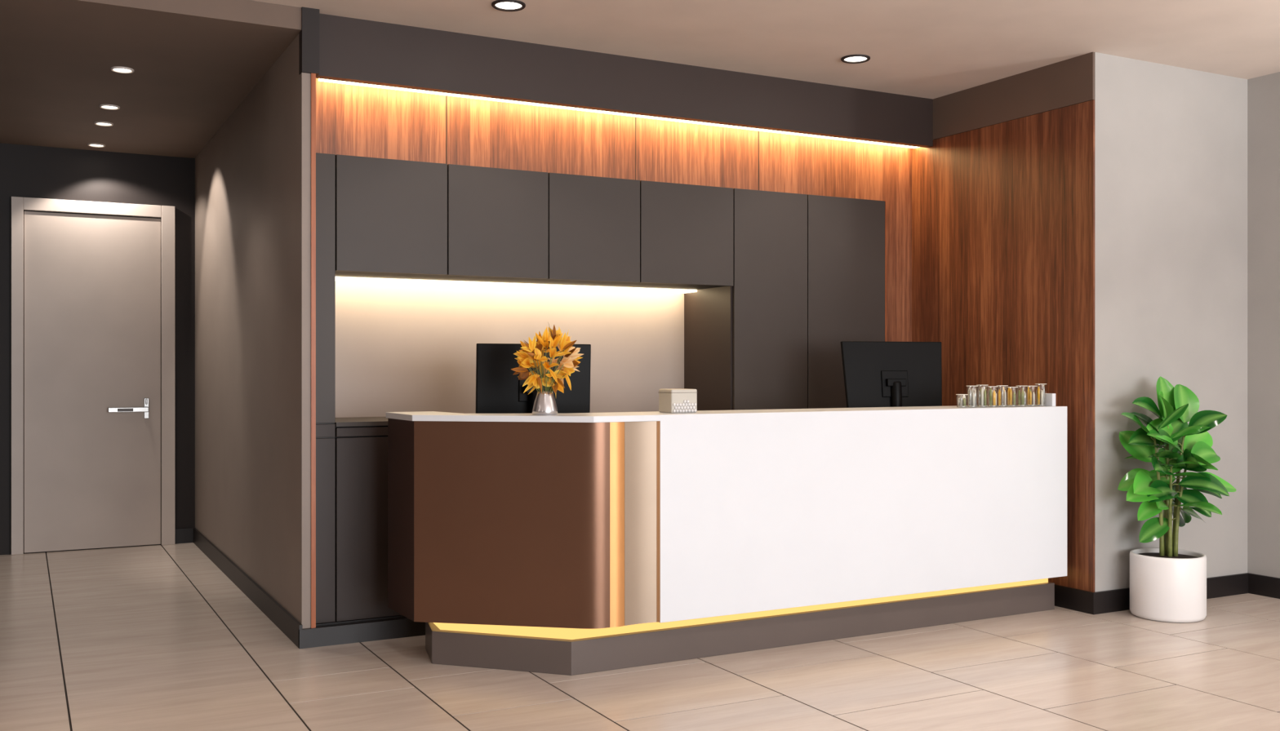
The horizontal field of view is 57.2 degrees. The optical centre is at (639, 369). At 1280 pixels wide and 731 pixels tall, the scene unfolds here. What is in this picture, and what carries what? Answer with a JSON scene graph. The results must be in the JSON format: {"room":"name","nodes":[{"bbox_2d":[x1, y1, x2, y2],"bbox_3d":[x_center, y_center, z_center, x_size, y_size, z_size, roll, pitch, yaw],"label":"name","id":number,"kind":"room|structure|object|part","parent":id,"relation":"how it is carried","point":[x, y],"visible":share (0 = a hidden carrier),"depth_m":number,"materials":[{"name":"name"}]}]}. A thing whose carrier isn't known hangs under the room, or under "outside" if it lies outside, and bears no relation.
{"room":"lobby","nodes":[
{"label":"lobby","id":0,"kind":"room"},
{"bbox_2d":[0,142,195,555],"bbox_3d":[-3.833,-0.135,8.199,1.478,2.770,0.100,0,0,-28],"label":"wall","id":1,"kind":"structure","parent":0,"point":[25,171],"depth_m":8.22,"materials":[{"name":"paint"}]},
{"bbox_2d":[23,210,160,553],"bbox_3d":[-3.793,0.087,8.157,0.867,2.325,0.012,0,0,-28],"label":"door gap","id":2,"kind":"structure","parent":1,"relation":"in","point":[24,211],"depth_m":8.15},
{"bbox_2d":[11,196,175,555],"bbox_3d":[-3.777,0.045,8.146,1.030,2.410,0.045,0,0,-28],"label":"door frame","id":3,"kind":"structure","parent":1,"relation":"attached to","point":[166,214],"depth_m":8.18,"materials":[{"name":"paint"}]},
{"bbox_2d":[23,211,160,553],"bbox_3d":[-3.773,0.088,8.120,0.859,2.312,0.095,0,0,-28],"label":"door","id":4,"kind":"structure","parent":3,"relation":"attached to","point":[92,283],"depth_m":8.13,"materials":[{"name":"grey wood"}]},
{"bbox_3d":[-3.576,0.256,8.207,0.262,0.092,0.065,0,0,-28],"label":"handle","id":5,"kind":"part","parent":4,"relation":"part of","materials":[{"name":"silver metal"}]},
{"bbox_3d":[-3.576,0.256,8.207,0.262,0.092,0.065,0,0,-28],"label":"lever","id":6,"kind":"part","parent":4,"relation":"part of","materials":[{"name":"silver metal"}]},
{"bbox_2d":[143,398,149,418],"bbox_3d":[-3.484,0.278,8.291,0.033,0.145,0.008,0,0,-28],"label":"plate","id":7,"kind":"object","parent":4,"relation":"attached to","point":[146,415],"depth_m":8.29,"materials":[{"name":"silver metal"}]},
{"bbox_2d":[117,408,133,412],"bbox_3d":[-3.579,0.285,8.169,0.100,0.022,0.002,0,0,-28],"label":"inlay","id":8,"kind":"object","parent":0,"point":[130,409],"depth_m":8.17,"materials":[{"name":"grey metal"}]},
{"bbox_2d":[0,0,301,158],"bbox_3d":[-2.981,-1.569,6.596,1.488,0.099,3.730,0,0,-28],"label":"ceiling","id":9,"kind":"structure","parent":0,"point":[193,63],"depth_m":5.91,"materials":[{"name":"paint"}]},
{"bbox_2d":[87,142,105,147],"bbox_3d":[-3.679,-1.515,7.950,0.110,0.010,0.110,0,0,-28],"label":"recessed light","id":10,"kind":"object","parent":9,"relation":"in","point":[91,144],"depth_m":7.94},
{"bbox_2d":[93,121,113,126],"bbox_3d":[-3.312,-1.515,7.257,0.110,0.010,0.110,0,0,-28],"label":"recessed light","id":11,"kind":"object","parent":9,"relation":"in","point":[99,123],"depth_m":7.25,"materials":[{"name":"white plastic"}]},
{"bbox_2d":[99,104,119,110],"bbox_3d":[-3.066,-1.515,6.790,0.110,0.010,0.110,0,0,-28],"label":"recessed light","id":12,"kind":"object","parent":9,"relation":"in","point":[110,107],"depth_m":6.80,"materials":[{"name":"white plastic"}]},
{"bbox_2d":[110,66,133,73],"bbox_3d":[-2.622,-1.515,5.949,0.110,0.010,0.110,0,0,-28],"label":"recessed light","id":13,"kind":"object","parent":9,"relation":"in","point":[119,69],"depth_m":5.95,"materials":[{"name":"white plastic"}]},
{"bbox_2d":[175,528,193,543],"bbox_3d":[-3.274,1.198,8.430,0.124,0.105,0.014,0,0,-28],"label":"baseboard","id":14,"kind":"structure","parent":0,"point":[185,535],"depth_m":8.43,"materials":[{"name":"black wood"}]},
{"bbox_2d":[195,34,311,628],"bbox_3d":[-2.337,-0.135,6.882,0.060,2.770,3.626,0,0,-28],"label":"wall","id":15,"kind":"structure","parent":0,"point":[253,176],"depth_m":6.16,"materials":[{"name":"paint"}]},
{"bbox_2d":[193,528,302,648],"bbox_3d":[-2.365,1.198,6.858,0.014,0.105,3.642,0,0,-28],"label":"baseboard","id":16,"kind":"structure","parent":15,"relation":"attached to","point":[276,613],"depth_m":6.29,"materials":[{"name":"black wood"}]},
{"bbox_2d":[298,6,319,76],"bbox_3d":[-1.491,-1.475,5.296,0.077,0.290,0.062,0,0,-28],"label":"trim","id":17,"kind":"structure","parent":15,"relation":"attached to","point":[308,36],"depth_m":5.27,"materials":[{"name":"grey paint"}]},
{"bbox_2d":[311,73,315,628],"bbox_3d":[-1.470,-0.083,5.284,0.020,2.495,0.010,0,0,-28],"label":"wall trim","id":18,"kind":"structure","parent":15,"relation":"attached to","point":[313,75],"depth_m":5.28,"materials":[{"name":"brown wood"}]},
{"bbox_2d":[298,618,425,648],"bbox_3d":[-0.024,1.208,6.043,3.393,0.085,0.019,0,0,-28],"label":"baseboard","id":19,"kind":"structure","parent":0,"point":[343,634],"depth_m":5.37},
{"bbox_2d":[315,152,886,627],"bbox_3d":[-0.157,0.130,6.377,3.322,2.240,0.585,0,0,-28],"label":"cabinet","id":20,"kind":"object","parent":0,"point":[780,280],"depth_m":6.14,"materials":[{"name":"grey wood"}]},
{"bbox_2d":[335,426,387,436],"bbox_3d":[-1.165,0.291,5.531,0.530,0.041,0.020,0,0,-28],"label":"drawer","id":21,"kind":"object","parent":20,"relation":"in","point":[340,431],"depth_m":5.45,"materials":[{"name":"laminate"}]},
{"bbox_3d":[-1.165,0.740,5.531,0.530,0.844,0.020,0,0,-28],"label":"door","id":22,"kind":"part","parent":20,"relation":"part of","materials":[{"name":"laminate"}]},
{"bbox_3d":[-1.165,-0.720,5.531,0.530,0.534,0.020,0,0,-28],"label":"door","id":23,"kind":"part","parent":20,"relation":"part of","materials":[{"name":"laminate"}]},
{"bbox_2d":[334,411,650,426],"bbox_3d":[-0.569,0.255,6.131,2.150,0.020,0.535,0,0,-28],"label":"countertop","id":24,"kind":"structure","parent":20,"relation":"on","point":[353,421],"depth_m":5.49,"materials":[{"name":"stone"}]},
{"bbox_3d":[-0.695,-0.720,5.779,0.521,0.534,0.020,0,0,-28],"label":"door","id":25,"kind":"part","parent":20,"relation":"part of","materials":[{"name":"laminate"}]},
{"bbox_2d":[335,276,697,293],"bbox_3d":[-0.650,-0.448,6.295,2.130,0.012,0.150,0,0,-28],"label":"light","id":26,"kind":"object","parent":20,"relation":"attached to","point":[337,278],"visible":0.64,"depth_m":6.23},
{"bbox_3d":[-0.232,-0.720,6.024,0.515,0.534,0.020,0,0,-28],"label":"door","id":27,"kind":"part","parent":20,"relation":"part of","materials":[{"name":"laminate"}]},
{"bbox_2d":[445,95,759,190],"bbox_3d":[-0.142,-1.230,6.258,1.854,0.440,0.002,0,0,-28],"label":"wood","id":28,"kind":"object","parent":20,"relation":"attached to","point":[446,95],"visible":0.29,"depth_m":5.83,"materials":[{"name":"brown wood"}]},
{"bbox_3d":[0.253,-0.720,6.280,0.570,0.534,0.020,0,0,-28],"label":"door","id":29,"kind":"part","parent":20,"relation":"part of","materials":[{"name":"laminate"}]},
{"bbox_3d":[0.726,0.087,6.530,0.487,2.149,0.020,0,0,-28],"label":"tall door","id":30,"kind":"part","parent":20,"relation":"part of","materials":[{"name":"laminate"}]},
{"bbox_3d":[1.191,0.087,6.775,0.552,2.149,0.020,0,0,-28],"label":"tall door","id":31,"kind":"part","parent":20,"relation":"part of","materials":[{"name":"laminate"}]},
{"bbox_2d":[315,78,911,204],"bbox_3d":[-0.045,-1.315,6.535,3.668,0.610,0.400,0,0,-28],"label":"wall","id":32,"kind":"structure","parent":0,"point":[352,120],"depth_m":6.21,"materials":[{"name":"brown wood"}]},
{"bbox_2d":[318,78,919,148],"bbox_3d":[0.107,-1.365,6.302,3.600,0.029,0.095,0,0,-28],"label":"strip light","id":33,"kind":"object","parent":32,"relation":"attached to","point":[319,79],"visible":0.21,"depth_m":6.15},
{"bbox_2d":[315,13,933,147],"bbox_3d":[0.123,-1.479,6.214,3.666,0.283,0.055,0,0,-28],"label":"fascia","id":34,"kind":"object","parent":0,"point":[352,50],"depth_m":6.02,"materials":[{"name":"grey paint"}]},
{"bbox_2d":[0,542,1279,730],"bbox_3d":[-0.038,1.280,2.717,9.670,0.060,13.240,0,0,-28],"label":"floor","id":35,"kind":"structure","parent":0,"point":[151,637],"depth_m":4.82,"materials":[{"name":"tile"}]},
{"bbox_2d":[386,404,1066,675],"bbox_3d":[0.534,0.721,5.629,3.322,1.058,0.844,0,0,-28],"label":"reception desk","id":36,"kind":"object","parent":35,"relation":"on","point":[562,544],"visible":1,"depth_m":5.07,"materials":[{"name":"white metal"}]},
{"bbox_3d":[-1.020,0.639,5.080,0.030,0.842,0.344,0,0,-30],"label":"panel","id":37,"kind":"part","parent":36,"relation":"part of","materials":[{"name":"brown metal"}]},
{"bbox_2d":[511,324,583,415],"bbox_3d":[-0.386,-0.004,4.904,0.316,0.392,0.313,0,0,-28],"label":"flower vase","id":38,"kind":"object","parent":36,"relation":"on","point":[544,403],"visible":1,"depth_m":4.88,"materials":[{"name":"silver metal"}]},
{"bbox_3d":[-0.003,0.639,4.892,0.155,0.842,0.026,0,0,-28],"label":"champagne panel","id":39,"kind":"part","parent":36,"relation":"part of","materials":[{"name":"metal"}]},
{"bbox_3d":[0.070,0.639,4.932,0.016,0.842,0.032,0,0,-28],"label":"brass trim","id":40,"kind":"part","parent":36,"relation":"part of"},
{"bbox_2d":[658,388,697,413],"bbox_3d":[0.168,0.140,5.174,0.132,0.104,0.130,0,0,-28],"label":"decorative box","id":41,"kind":"object","parent":36,"relation":"on","point":[677,400],"visible":1,"depth_m":5.13,"materials":[{"name":"grey ceramic"}]},
{"bbox_2d":[386,404,1042,422],"bbox_3d":[0.522,0.205,5.622,3.294,0.026,0.844,0,0,-28],"label":"countertop","id":42,"kind":"structure","parent":36,"relation":"on","point":[610,417],"depth_m":4.92,"materials":[{"name":"white stone"}]},
{"bbox_2d":[955,383,1046,407],"bbox_3d":[1.835,0.133,5.951,0.599,0.114,0.059,0,0,-28],"label":"tumbler contents","id":43,"kind":"object","parent":36,"relation":"on","point":[971,394],"visible":1,"depth_m":5.93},
{"bbox_2d":[1042,393,1055,406],"bbox_3d":[2.120,0.159,6.090,0.026,0.066,0.070,0,0,-28],"label":"block","id":44,"kind":"object","parent":36,"relation":"on","point":[1050,398],"visible":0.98,"depth_m":6.07,"materials":[{"name":"white ceramic"}]},
{"bbox_2d":[1117,376,1235,622],"bbox_3d":[2.703,0.644,5.891,0.634,1.213,0.484,0,0,-28],"label":"potted plant","id":45,"kind":"object","parent":35,"relation":"on","point":[1168,583],"visible":1,"depth_m":5.87,"materials":[{"name":"green plant"}]},
{"bbox_3d":[2.668,1.091,5.938,0.356,0.319,0.356,0,0,-28],"label":"pot","id":46,"kind":"part","parent":45,"relation":"part of","materials":[{"name":"white ceramic"}]},
{"bbox_3d":[0.560,0.880,5.871,2.994,0.740,0.500,0,0,-28],"label":"work table","id":47,"kind":"object","parent":35,"relation":"on","visible":0},
{"bbox_2d":[475,343,591,413],"bbox_3d":[-0.481,0.197,5.361,0.535,0.625,0.180,0,0,-20],"label":"computer monitor","id":48,"kind":"object","parent":47,"relation":"on","point":[498,390],"visible":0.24,"depth_m":5.32,"materials":[{"name":"black plastic"}]},
{"bbox_3d":[-0.466,0.286,5.317,0.110,0.428,0.076,0,0,-20],"label":"stand post","id":49,"kind":"part","parent":48,"relation":"part of","materials":[{"name":"black plastic"}]},
{"bbox_2d":[840,341,942,408],"bbox_3d":[1.333,0.182,6.223,0.585,0.656,0.180,0,0,-16],"label":"computer monitor","id":50,"kind":"object","parent":47,"relation":"on","point":[877,374],"visible":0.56,"depth_m":6.18,"materials":[{"name":"black plastic"}]},
{"bbox_3d":[1.346,0.276,6.179,0.110,0.448,0.076,0,0,-16],"label":"stand post","id":51,"kind":"part","parent":50,"relation":"part of","materials":[{"name":"black plastic"}]},
{"bbox_2d":[248,0,1279,98],"bbox_3d":[0.809,-1.670,1.112,9.670,0.100,9.610,0,0,-28],"label":"ceiling","id":52,"kind":"structure","parent":0,"point":[929,49],"depth_m":5.59,"materials":[{"name":"paint"}]},
{"bbox_2d":[491,0,525,11],"bbox_3d":[-0.584,-1.615,5.216,0.150,0.010,0.150,0,0,-28],"label":"recessed light","id":53,"kind":"object","parent":52,"relation":"in","point":[500,5],"depth_m":5.22,"materials":[{"name":"white plastic"}]},
{"bbox_2d":[840,54,870,63],"bbox_3d":[1.123,-1.615,6.118,0.150,0.010,0.150,0,0,-28],"label":"recessed light","id":54,"kind":"object","parent":52,"relation":"in","point":[851,59],"depth_m":6.12,"materials":[{"name":"white plastic"}]},
{"bbox_2d":[886,202,911,342],"bbox_3d":[1.422,0.120,7.310,0.349,2.260,0.400,0,0,-28],"label":"wall","id":55,"kind":"structure","parent":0,"point":[899,216],"depth_m":7.17,"materials":[{"name":"brown wood"}]},
{"bbox_2d":[911,99,1094,592],"bbox_3d":[1.997,-0.062,6.608,0.012,2.625,1.379,0,0,-28],"label":"wall wood","id":56,"kind":"structure","parent":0,"point":[1003,213],"depth_m":6.44,"materials":[{"name":"brown wood"}]},
{"bbox_2d":[1054,584,1091,614],"bbox_3d":[1.984,1.195,6.601,0.018,0.110,1.380,0,0,-28],"label":"baseboard","id":57,"kind":"structure","parent":56,"relation":"attached to","point":[1077,600],"depth_m":6.09,"materials":[{"name":"black wood"}]},
{"bbox_2d":[933,52,1094,139],"bbox_3d":[2.040,-1.498,6.524,0.014,0.243,1.188,0,0,-28],"label":"wall band","id":58,"kind":"object","parent":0,"point":[1069,82],"depth_m":6.45,"materials":[{"name":"brown paint"}]},
{"bbox_2d":[1093,52,1247,592],"bbox_3d":[2.398,-0.185,7.159,1.212,2.870,1.980,0,0,-28],"label":"wall","id":59,"kind":"structure","parent":0,"point":[1171,142],"depth_m":6.27,"materials":[{"name":"grey paint"}]},
{"bbox_2d":[1090,573,1249,614],"bbox_3d":[2.851,1.195,6.269,1.242,0.110,0.016,0,0,-28],"label":"baseboard","id":60,"kind":"structure","parent":59,"relation":"attached to","point":[1117,600],"depth_m":6.11,"materials":[{"name":"black wood"}]},
{"bbox_2d":[1247,71,1279,578],"bbox_3d":[5.384,-0.185,2.911,0.100,2.870,8.520,0,0,-28],"label":"wall","id":61,"kind":"structure","parent":0,"point":[1263,91],"depth_m":6.47,"materials":[{"name":"grey paint"}]},
{"bbox_2d":[1248,573,1279,599],"bbox_3d":[5.359,1.195,2.833,0.016,0.110,8.404,0,0,-28],"label":"baseboard","id":62,"kind":"structure","parent":61,"relation":"attached to","point":[1260,585],"depth_m":6.46,"materials":[{"name":"black wood"}]}
]}

